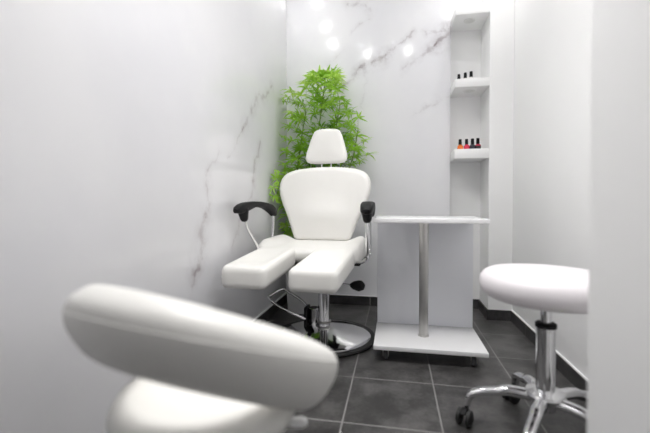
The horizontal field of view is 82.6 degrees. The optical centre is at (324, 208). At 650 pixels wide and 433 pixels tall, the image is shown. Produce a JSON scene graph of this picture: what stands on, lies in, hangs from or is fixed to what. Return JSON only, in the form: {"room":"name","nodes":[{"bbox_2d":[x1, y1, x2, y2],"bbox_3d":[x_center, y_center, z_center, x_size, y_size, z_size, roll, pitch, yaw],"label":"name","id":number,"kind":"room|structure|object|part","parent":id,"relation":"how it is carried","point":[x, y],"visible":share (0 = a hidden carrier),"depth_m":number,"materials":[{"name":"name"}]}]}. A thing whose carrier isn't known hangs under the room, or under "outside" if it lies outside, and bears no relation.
{"room":"salon","nodes":[
{"label":"salon","id":0,"kind":"room"},
{"bbox_2d":[0,0,286,432],"bbox_3d":[-0.843,-0.537,0.682,0.100,2.750,5.245,0,1,11],"label":"wall","id":1,"kind":"structure","parent":0,"point":[132,132],"depth_m":1.23,"materials":[{"name":"stone"}]},
{"bbox_2d":[253,292,286,322],"bbox_3d":[-0.789,0.801,0.695,0.010,0.074,5.045,0,1,11],"label":"baseboard","id":2,"kind":"structure","parent":1,"relation":"attached to","point":[272,310],"depth_m":2.74,"materials":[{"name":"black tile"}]},
{"bbox_2d":[287,0,450,295],"bbox_3d":[0.344,-0.579,3.111,1.331,2.750,0.170,0,1,11],"label":"wall","id":3,"kind":"structure","parent":0,"point":[394,56],"depth_m":2.99,"materials":[{"name":"stone"}]},
{"bbox_2d":[330,295,376,305],"bbox_3d":[0.333,0.760,3.045,1.321,0.074,0.010,0,1,11],"label":"baseboard","id":4,"kind":"structure","parent":3,"relation":"attached to","point":[334,299],"depth_m":3.06,"materials":[{"name":"black tile"}]},
{"bbox_2d":[330,294,376,296],"bbox_3d":[0.333,0.720,3.045,1.321,0.006,0.009,0,1,11],"label":"trim","id":5,"kind":"structure","parent":3,"relation":"attached to","point":[330,294],"depth_m":3.06,"materials":[{"name":"white paint"}]},
{"bbox_2d":[265,303,586,432],"bbox_3d":[0.066,0.890,0.586,1.932,0.100,5.345,0,1,11],"label":"floor","id":6,"kind":"structure","parent":0,"point":[404,392],"depth_m":1.67,"materials":[{"name":"grey tile"}]},
{"bbox_2d":[61,284,337,432],"bbox_3d":[-0.270,0.483,0.879,0.616,0.702,0.603,0,1,11],"label":"swivel chair","id":7,"kind":"object","parent":6,"relation":"on","point":[196,368],"visible":1,"depth_m":0.62,"materials":[{"name":"white leather"},{"name":"chrome"},{"name":"black plastic"}]},
{"bbox_3d":[-0.271,0.440,0.858,0.410,0.107,0.410,0,1,11],"label":"seat","id":8,"kind":"part","parent":7,"relation":"part of","materials":[{"name":"white leather"}]},
{"bbox_3d":[-0.069,0.530,0.914,0.051,0.029,0.028,0,1,-14],"label":"lever knob","id":9,"kind":"part","parent":7,"relation":"part of","materials":[{"name":"grey plastic"}]},
{"bbox_2d":[222,129,374,357],"bbox_3d":[-0.065,0.117,2.236,0.763,1.388,1.060,0,1,13],"label":"chair","id":10,"kind":"object","parent":6,"relation":"on","point":[322,205],"visible":0.98,"depth_m":2.30,"materials":[{"name":"white leather"},{"name":"chrome"},{"name":"black plastic"}]},
{"bbox_3d":[-0.410,0.015,2.233,0.068,0.115,0.505,0,1,17],"label":"armrest","id":11,"kind":"part","parent":10,"relation":"part of","materials":[{"name":"black plastic"}]},
{"bbox_3d":[-0.069,0.252,2.360,0.669,0.132,0.485,0,1,13],"label":"seat","id":12,"kind":"part","parent":10,"relation":"part of","materials":[{"name":"white leather"}]},
{"bbox_3d":[-0.005,-0.040,2.627,0.660,0.519,0.192,0,1,13],"label":"backrest","id":13,"kind":"part","parent":10,"relation":"part of","materials":[{"name":"white leather"}]},
{"bbox_3d":[0.193,0.460,2.198,0.091,0.064,0.065,0,1,13],"label":"lever knob","id":14,"kind":"part","parent":10,"relation":"part of","materials":[{"name":"black plastic"}]},
{"bbox_3d":[0.248,0.017,2.109,0.075,0.115,0.502,0,1,9],"label":"armrest","id":15,"kind":"part","parent":10,"relation":"part of","materials":[{"name":"black plastic"}]},
{"bbox_2d":[268,65,378,313],"bbox_3d":[0.019,-0.159,2.823,0.784,1.920,0.514,0,1,11],"label":"bamboo","id":16,"kind":"object","parent":6,"relation":"on","point":[295,305],"visible":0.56,"depth_m":2.86,"materials":[{"name":"plant"}]},
{"bbox_3d":[-0.185,-0.199,2.905,0.091,1.159,0.053,0,1,-15],"label":"stem","id":17,"kind":"part","parent":16,"relation":"part of","materials":[{"name":"green plant"}]},
{"bbox_3d":[-0.081,-0.348,2.913,0.190,1.458,0.021,0,1,-10],"label":"stem","id":18,"kind":"part","parent":16,"relation":"part of","materials":[{"name":"green plant"}]},
{"bbox_3d":[0.078,-0.111,2.854,0.360,0.988,0.025,0,1,1],"label":"stem","id":19,"kind":"part","parent":16,"relation":"part of","materials":[{"name":"green plant"}]},
{"bbox_2d":[373,216,489,365],"bbox_3d":[0.578,0.431,2.104,0.578,0.764,0.405,0,1,11],"label":"table","id":20,"kind":"object","parent":6,"relation":"on","point":[425,285],"visible":1,"depth_m":2.25,"materials":[{"name":"white laminate"}]},
{"bbox_3d":[0.562,0.399,2.104,0.052,0.651,0.052,0,1,11],"label":"tube leg","id":21,"kind":"part","parent":20,"relation":"part of","materials":[{"name":"metal"}]},
{"bbox_3d":[0.613,0.396,2.292,0.570,0.651,0.021,0,1,11],"label":"panel","id":22,"kind":"part","parent":20,"relation":"part of","materials":[{"name":"white laminate"}]},
{"bbox_3d":[0.578,0.736,2.110,0.578,0.023,0.405,0,1,11],"label":"board","id":23,"kind":"part","parent":20,"relation":"part of","materials":[{"name":"white laminate"}]},
{"bbox_2d":[455,263,588,432],"bbox_3d":[0.766,0.519,1.331,0.558,0.616,0.558,0,1,11],"label":"round stool","id":24,"kind":"object","parent":6,"relation":"on","point":[548,289],"visible":0.82,"depth_m":1.27,"materials":[{"name":"white leather"},{"name":"chrome"},{"name":"black plastic"}]},
{"bbox_3d":[0.641,0.707,1.388,0.231,0.108,0.048,0,1,24],"label":"arm","id":25,"kind":"part","parent":24,"relation":"part of","materials":[{"name":"silver metal"}]},
{"bbox_3d":[0.803,0.706,1.483,0.048,0.108,0.231,0,1,6],"label":"arm","id":26,"kind":"part","parent":24,"relation":"part of","materials":[{"name":"silver metal"}]},
{"bbox_3d":[0.787,0.266,1.316,0.442,0.109,0.442,0,1,11],"label":"seat","id":27,"kind":"part","parent":24,"relation":"part of","materials":[{"name":"white leather"}]},
{"bbox_3d":[0.681,0.711,1.205,0.048,0.108,0.231,1,1,42],"label":"arm","id":28,"kind":"part","parent":24,"relation":"part of","materials":[{"name":"silver metal"}]},
{"bbox_3d":[0.787,0.373,1.318,0.036,0.079,0.036,0,1,11],"label":"gas rod","id":29,"kind":"part","parent":24,"relation":"part of","materials":[{"name":"silver metal"}]},
{"bbox_3d":[0.868,0.711,1.186,0.048,0.108,0.231,-1,1,-30],"label":"arm","id":30,"kind":"part","parent":24,"relation":"part of","materials":[{"name":"silver metal"}]},
{"bbox_3d":[0.943,0.708,1.358,0.231,0.108,0.048,0,1,-12],"label":"arm","id":31,"kind":"part","parent":24,"relation":"part of","materials":[{"name":"silver metal"}]},
{"bbox_2d":[450,0,480,298],"bbox_3d":[1.122,-0.577,2.999,0.239,2.750,0.100,0,1,11],"label":"wall","id":32,"kind":"structure","parent":0,"point":[465,112],"depth_m":2.95,"materials":[{"name":"white paint"}]},
{"bbox_2d":[450,148,488,162],"bbox_3d":[1.088,-0.400,2.815,0.237,0.070,0.280,0,1,11],"label":"wall shelf","id":33,"kind":"object","parent":32,"relation":"attached to","point":[457,155],"visible":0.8,"depth_m":2.69,"materials":[{"name":"white paint"}]},
{"bbox_2d":[457,139,462,148],"bbox_3d":[1.016,-0.477,2.782,0.039,0.086,0.032,0,1,7],"label":"bottle","id":34,"kind":"object","parent":33,"relation":"on","point":[460,146],"visible":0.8,"depth_m":2.77,"materials":[{"name":"orange glass"}]},
{"bbox_2d":[463,139,469,148],"bbox_3d":[1.061,-0.477,2.773,0.039,0.086,0.032,0,1,1],"label":"bottle","id":35,"kind":"object","parent":33,"relation":"on","point":[466,146],"visible":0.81,"depth_m":2.76,"materials":[{"name":"red glass"}]},
{"bbox_2d":[470,138,474,148],"bbox_3d":[1.102,-0.478,2.766,0.040,0.088,0.033,0,1,21],"label":"bottle","id":36,"kind":"object","parent":33,"relation":"on","point":[472,146],"visible":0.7,"depth_m":2.75,"materials":[{"name":"black glass"}]},
{"bbox_2d":[475,138,480,148],"bbox_3d":[1.137,-0.479,2.754,0.042,0.090,0.035,0,1,8],"label":"bottle","id":37,"kind":"object","parent":33,"relation":"on","point":[478,145],"visible":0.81,"depth_m":2.74,"materials":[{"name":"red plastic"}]},
{"bbox_2d":[450,77,489,97],"bbox_3d":[1.088,-0.911,2.807,0.237,0.065,0.280,0,1,11],"label":"wall shelf","id":38,"kind":"object","parent":32,"relation":"attached to","point":[468,87],"visible":0.98,"depth_m":2.69,"materials":[{"name":"white paint"}]},
{"bbox_2d":[451,4,489,31],"bbox_3d":[1.088,-1.432,2.797,0.237,0.064,0.280,0,1,11],"label":"wall shelf","id":39,"kind":"object","parent":32,"relation":"attached to","point":[472,17],"visible":0.94,"depth_m":2.72,"materials":[{"name":"white paint"}]},
{"bbox_2d":[473,299,477,308],"bbox_3d":[1.107,0.761,2.969,0.229,0.074,0.010,0,1,11],"label":"baseboard","id":40,"kind":"structure","parent":32,"relation":"attached to","point":[475,301],"depth_m":2.95,"materials":[{"name":"black tile"}]},
{"bbox_2d":[478,299,487,319],"bbox_3d":[1.199,0.764,2.810,0.010,0.074,0.290,0,1,11],"label":"baseboard","id":41,"kind":"structure","parent":32,"relation":"attached to","point":[481,306],"depth_m":2.77,"materials":[{"name":"black tile"}]},
{"bbox_2d":[479,0,514,310],"bbox_3d":[1.293,-0.574,2.824,0.162,2.750,0.380,0,1,11],"label":"wall pier","id":42,"kind":"object","parent":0,"point":[497,32],"visible":0.72,"depth_m":2.65,"materials":[{"name":"white paint"}]},
{"bbox_2d":[488,309,510,320],"bbox_3d":[1.252,0.767,2.657,0.152,0.074,0.010,0,1,11],"label":"baseboard","id":43,"kind":"structure","parent":42,"relation":"attached to","point":[501,315],"depth_m":2.65,"materials":[{"name":"black tile"}]},
{"bbox_2d":[512,0,591,377],"bbox_3d":[0.957,-0.531,0.342,0.100,2.750,5.245,0,1,11],"label":"wall","id":44,"kind":"structure","parent":0,"point":[553,38],"depth_m":1.95,"materials":[{"name":"white paint"}]},
{"bbox_2d":[511,309,586,390],"bbox_3d":[1.148,0.784,1.672,0.010,0.074,1.985,0,1,11],"label":"baseboard","id":45,"kind":"structure","parent":44,"relation":"attached to","point":[562,366],"depth_m":1.84,"materials":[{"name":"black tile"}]},
{"bbox_2d":[587,0,649,432],"bbox_3d":[0.491,-0.513,-0.687,0.433,2.750,2.850,0,1,11],"label":"wall","id":46,"kind":"structure","parent":0,"point":[618,373],"depth_m":0.66,"materials":[{"name":"white paint"}]}
]}

